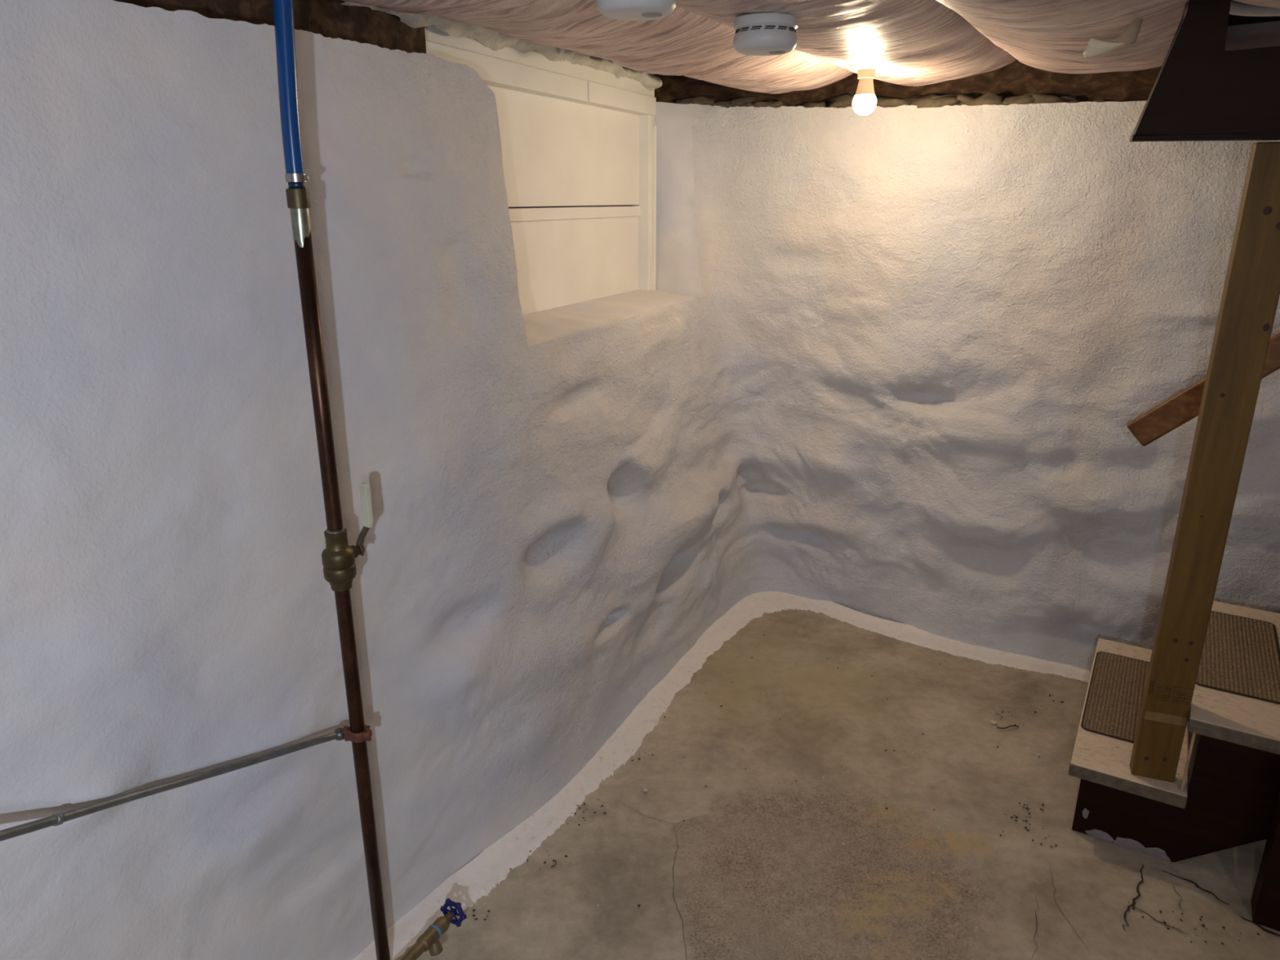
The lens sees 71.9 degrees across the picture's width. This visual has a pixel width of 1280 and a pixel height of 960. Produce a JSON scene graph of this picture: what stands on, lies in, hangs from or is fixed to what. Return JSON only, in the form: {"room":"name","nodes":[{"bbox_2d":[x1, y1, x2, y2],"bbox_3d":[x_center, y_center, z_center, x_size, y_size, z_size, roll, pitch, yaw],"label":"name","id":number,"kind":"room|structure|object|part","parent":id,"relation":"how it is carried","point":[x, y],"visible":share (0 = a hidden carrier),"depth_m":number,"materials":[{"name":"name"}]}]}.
{"room":"basement","nodes":[
{"label":"basement","id":0,"kind":"room"},
{"bbox_2d":[0,0,744,959],"bbox_3d":[-1.104,0.311,1.169,0.515,1.896,5.566,9,20,27],"label":"wall","id":1,"kind":"structure","parent":0,"point":[551,535],"depth_m":1.61,"materials":[{"name":"paint"}]},
{"bbox_2d":[0,732,337,841],"bbox_3d":[-0.775,0.460,1.284,0.102,0.344,0.890,6,19,18],"label":"pipe","id":2,"kind":"object","parent":1,"relation":"attached to","point":[59,818],"visible":1,"depth_m":1.40,"materials":[{"name":"grey metal"}]},
{"bbox_2d":[113,0,426,53],"bbox_3d":[-1.264,-0.613,0.505,0.136,0.326,3.515,9,20,25],"label":"wooden beam","id":3,"kind":"structure","parent":1,"relation":"on","point":[326,18],"depth_m":1.74,"materials":[{"name":"brown wood"}]},
{"bbox_2d":[424,24,702,346],"bbox_3d":[-0.134,-1.017,2.875,0.373,0.990,1.700,8,19,23],"label":"window","id":4,"kind":"structure","parent":1,"relation":"in","point":[571,135],"depth_m":2.96,"materials":[{"name":"paint"}]},
{"bbox_2d":[341,1,662,91],"bbox_3d":[-0.290,-1.241,2.514,0.123,0.111,1.755,7,19,21],"label":"film","id":5,"kind":"object","parent":4,"relation":"on","point":[494,40],"visible":0.49,"depth_m":2.40,"materials":[{"name":"white plastic"}]},
{"bbox_3d":[-0.285,-1.039,2.769,0.034,0.345,1.305,8,19,23],"label":"panel","id":6,"kind":"part","parent":4,"relation":"part of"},
{"bbox_3d":[-0.283,-0.853,2.830,0.037,0.038,1.308,8,19,23],"label":"rail","id":7,"kind":"part","parent":4,"relation":"part of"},
{"bbox_3d":[-0.287,-0.677,2.886,0.030,0.335,1.305,8,19,23],"label":"panel","id":8,"kind":"part","parent":4,"relation":"part of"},
{"bbox_3d":[-0.133,-0.550,2.898,0.273,0.030,1.342,8,19,23],"label":"sill","id":9,"kind":"part","parent":4,"relation":"part of","materials":[{"name":"paint"}]},
{"bbox_2d":[352,591,793,959],"bbox_3d":[-0.195,0.843,2.583,0.254,0.031,2.933,11,21,31],"label":"baseboard","id":10,"kind":"structure","parent":1,"relation":"attached to","point":[474,880],"depth_m":2.45,"materials":[{"name":"paint"}]},
{"bbox_2d":[341,0,1279,93],"bbox_3d":[-0.220,-0.681,0.517,6.402,0.337,7.800,0,18,0],"label":"ceiling","id":11,"kind":"structure","parent":0,"point":[909,42],"depth_m":2.03,"materials":[{"name":"white plastic"}]},
{"bbox_2d":[595,0,676,21],"bbox_3d":[-0.005,-0.799,1.456,0.136,0.064,0.133,-4,18,-11],"label":"smoke detector","id":12,"kind":"object","parent":11,"relation":"attached to","point":[622,10],"visible":1,"depth_m":1.43,"materials":[{"name":"plastic"}]},
{"bbox_2d":[733,13,798,55],"bbox_3d":[0.260,-0.918,1.828,0.136,0.064,0.133,-9,20,-27],"label":"smoke detector","id":13,"kind":"object","parent":11,"relation":"attached to","point":[757,33],"visible":1,"depth_m":1.78,"materials":[{"name":"plastic"}]},
{"bbox_3d":[0.259,-0.939,1.821,0.131,0.020,0.131,-9,20,-27],"label":"plate","id":14,"kind":"part","parent":13,"relation":"part of","materials":[{"name":"plastic"}]},
{"bbox_2d":[849,64,877,115],"bbox_3d":[0.662,-1.149,2.593,0.100,0.147,0.100,0,18,0],"label":"light bulb","id":15,"kind":"object","parent":11,"relation":"hanging from","point":[864,101],"visible":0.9,"depth_m":2.58,"materials":[{"name":"white glass"}]},
{"bbox_3d":[0.662,-1.105,2.607,0.069,0.054,0.069,0,18,0],"label":"globe","id":16,"kind":"part","parent":15,"relation":"part of","materials":[{"name":"white glass"}]},
{"bbox_2d":[1083,18,1142,58],"bbox_3d":[0.966,-0.913,1.792,0.116,0.105,0.025,0,18,0],"label":"flap","id":17,"kind":"object","parent":11,"relation":"hanging from","point":[1095,47],"visible":0.94,"depth_m":1.79,"materials":[{"name":"white plastic"}]},
{"bbox_2d":[1128,0,1279,142],"bbox_3d":[1.357,-0.772,1.647,0.753,0.260,0.045,6,19,19],"label":"stair stringer","id":18,"kind":"object","parent":11,"relation":"attached to","point":[1202,91],"visible":1,"depth_m":1.72,"materials":[{"name":"brown paint"}]},
{"bbox_2d":[1229,0,1279,16],"bbox_3d":[1.664,-1.142,2.059,0.720,0.099,0.044,6,19,19],"label":"conduit","id":19,"kind":"object","parent":11,"relation":"attached to","point":[1237,8],"visible":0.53,"depth_m":2.13,"materials":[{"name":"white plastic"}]},
{"bbox_2d":[395,608,1279,959],"bbox_3d":[0.000,1.387,0.915,6.400,0.006,7.300,0,18,0],"label":"floor","id":20,"kind":"structure","parent":0,"point":[797,892],"depth_m":2.30,"materials":[{"name":"concrete"}]},
{"bbox_2d":[272,0,390,959],"bbox_3d":[-0.540,0.020,1.595,0.058,2.188,0.106,8,19,23],"label":"pipe","id":21,"kind":"object","parent":20,"relation":"on","point":[338,557],"visible":1,"depth_m":1.55,"materials":[{"name":"brown metal"}]},
{"bbox_2d":[334,724,372,742],"bbox_3d":[-0.559,0.492,1.723,0.071,0.030,0.037,0,18,0],"label":"clamp","id":22,"kind":"object","parent":21,"relation":"attached to","point":[344,733],"visible":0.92,"depth_m":1.71,"materials":[{"name":"brown metal"}]},
{"bbox_3d":[-0.528,0.132,1.639,0.025,0.025,0.037,12,22,34],"label":"stem","id":23,"kind":"part","parent":21,"relation":"part of","materials":[{"name":"gold metal"}]},
{"bbox_3d":[-0.515,0.076,1.641,0.020,0.130,0.026,12,22,34],"label":"lever","id":24,"kind":"part","parent":21,"relation":"part of","materials":[{"name":"metal"}]},
{"bbox_2d":[400,897,466,959],"bbox_3d":[-0.480,0.990,1.829,0.068,0.070,0.302,10,20,28],"label":"spigot","id":25,"kind":"object","parent":21,"relation":"attached to","point":[428,940],"visible":1,"depth_m":1.88,"materials":[{"name":"gold metal"}]},
{"bbox_3d":[-0.436,0.991,1.879,0.031,0.039,0.030,0,18,0],"label":"spout","id":26,"kind":"part","parent":25,"relation":"part of","materials":[{"name":"gold metal"}]},
{"bbox_2d":[597,680,1040,931],"bbox_3d":[0.540,0.877,2.504,1.050,0.006,1.230,6,19,18],"label":"paint specks","id":27,"kind":"object","parent":20,"relation":"on","point":[842,681],"visible":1,"depth_m":2.45,"materials":[{"name":"white paint"}]},
{"bbox_2d":[466,635,1259,944],"bbox_3d":[0.299,0.796,2.758,2.226,0.007,1.624,0,18,0],"label":"debris","id":28,"kind":"object","parent":20,"relation":"on","point":[639,758],"depth_m":2.37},
{"bbox_2d":[996,724,1018,728],"bbox_3d":[1.165,0.781,2.791,0.072,0.009,0.015,-1,18,-4],"label":"twig","id":29,"kind":"object","parent":20,"relation":"on","point":[1011,725],"visible":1,"depth_m":2.79,"materials":[{"name":"brown wood"}]},
{"bbox_2d":[1068,600,1279,931],"bbox_3d":[1.698,0.516,2.263,0.958,0.839,0.910,10,20,29],"label":"staircase","id":30,"kind":"structure","parent":20,"relation":"on","point":[1230,749],"depth_m":2.17,"materials":[{"name":"paint"}]},
{"bbox_2d":[1080,651,1149,742],"bbox_3d":[1.427,0.631,2.584,0.202,0.006,0.510,10,20,29],"label":"mat","id":31,"kind":"object","parent":30,"relation":"on","point":[1114,698],"visible":0.7,"depth_m":2.58,"materials":[{"name":"carpet"}]},
{"bbox_2d":[1129,142,1279,782],"bbox_3d":[1.294,0.032,2.007,0.096,1.497,0.039,7,19,20],"label":"support post","id":32,"kind":"object","parent":30,"relation":"on","point":[1251,294],"visible":1,"depth_m":1.97,"materials":[{"name":"brown wood"}]},
{"bbox_2d":[1195,610,1279,704],"bbox_3d":[1.625,0.467,2.406,0.202,0.006,0.510,10,20,29],"label":"mat","id":33,"kind":"object","parent":30,"relation":"on","point":[1241,655],"visible":0.86,"depth_m":2.37,"materials":[{"name":"carpet"}]},
{"bbox_3d":[1.477,0.832,1.995,0.090,0.399,0.080,10,20,29],"label":"support post","id":34,"kind":"part","parent":30,"relation":"part of","materials":[{"name":"brown paint"}]},
{"bbox_2d":[691,100,1279,670],"bbox_3d":[1.421,-0.294,2.985,2.853,1.946,0.401,11,21,31],"label":"wall","id":35,"kind":"structure","parent":0,"point":[935,336],"depth_m":3.10,"materials":[{"name":"paint"}]},
{"bbox_2d":[674,92,1106,108],"bbox_3d":[0.844,-1.347,3.163,1.560,0.110,0.196,10,20,29],"label":"rubble","id":36,"kind":"object","parent":35,"relation":"on","point":[929,100],"visible":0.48,"depth_m":3.03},
{"bbox_2d":[653,60,1161,107],"bbox_3d":[0.873,-1.462,3.149,1.781,0.317,0.277,8,19,23],"label":"wooden beam","id":37,"kind":"structure","parent":35,"relation":"attached to","point":[1013,79],"depth_m":2.99,"materials":[{"name":"brown wood"}]},
{"bbox_2d":[778,591,1090,682],"bbox_3d":[1.137,0.603,3.337,1.444,0.030,0.166,12,21,34],"label":"baseboard","id":38,"kind":"structure","parent":35,"relation":"attached to","point":[900,631],"depth_m":3.33,"materials":[{"name":"paint"}]},
{"bbox_2d":[1127,332,1279,446],"bbox_3d":[1.942,-0.454,2.490,0.896,0.835,0.124,11,21,31],"label":"handrail","id":39,"kind":"object","parent":35,"relation":"attached to","point":[1183,406],"visible":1,"depth_m":2.69,"materials":[{"name":"brown wood"}]},
{"bbox_2d":[1225,20,1279,50],"bbox_3d":[2.122,-1.129,2.337,1.263,0.217,0.102,12,21,32],"label":"trim","id":40,"kind":"structure","parent":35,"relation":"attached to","point":[1265,34],"depth_m":2.50,"materials":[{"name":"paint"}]}
]}

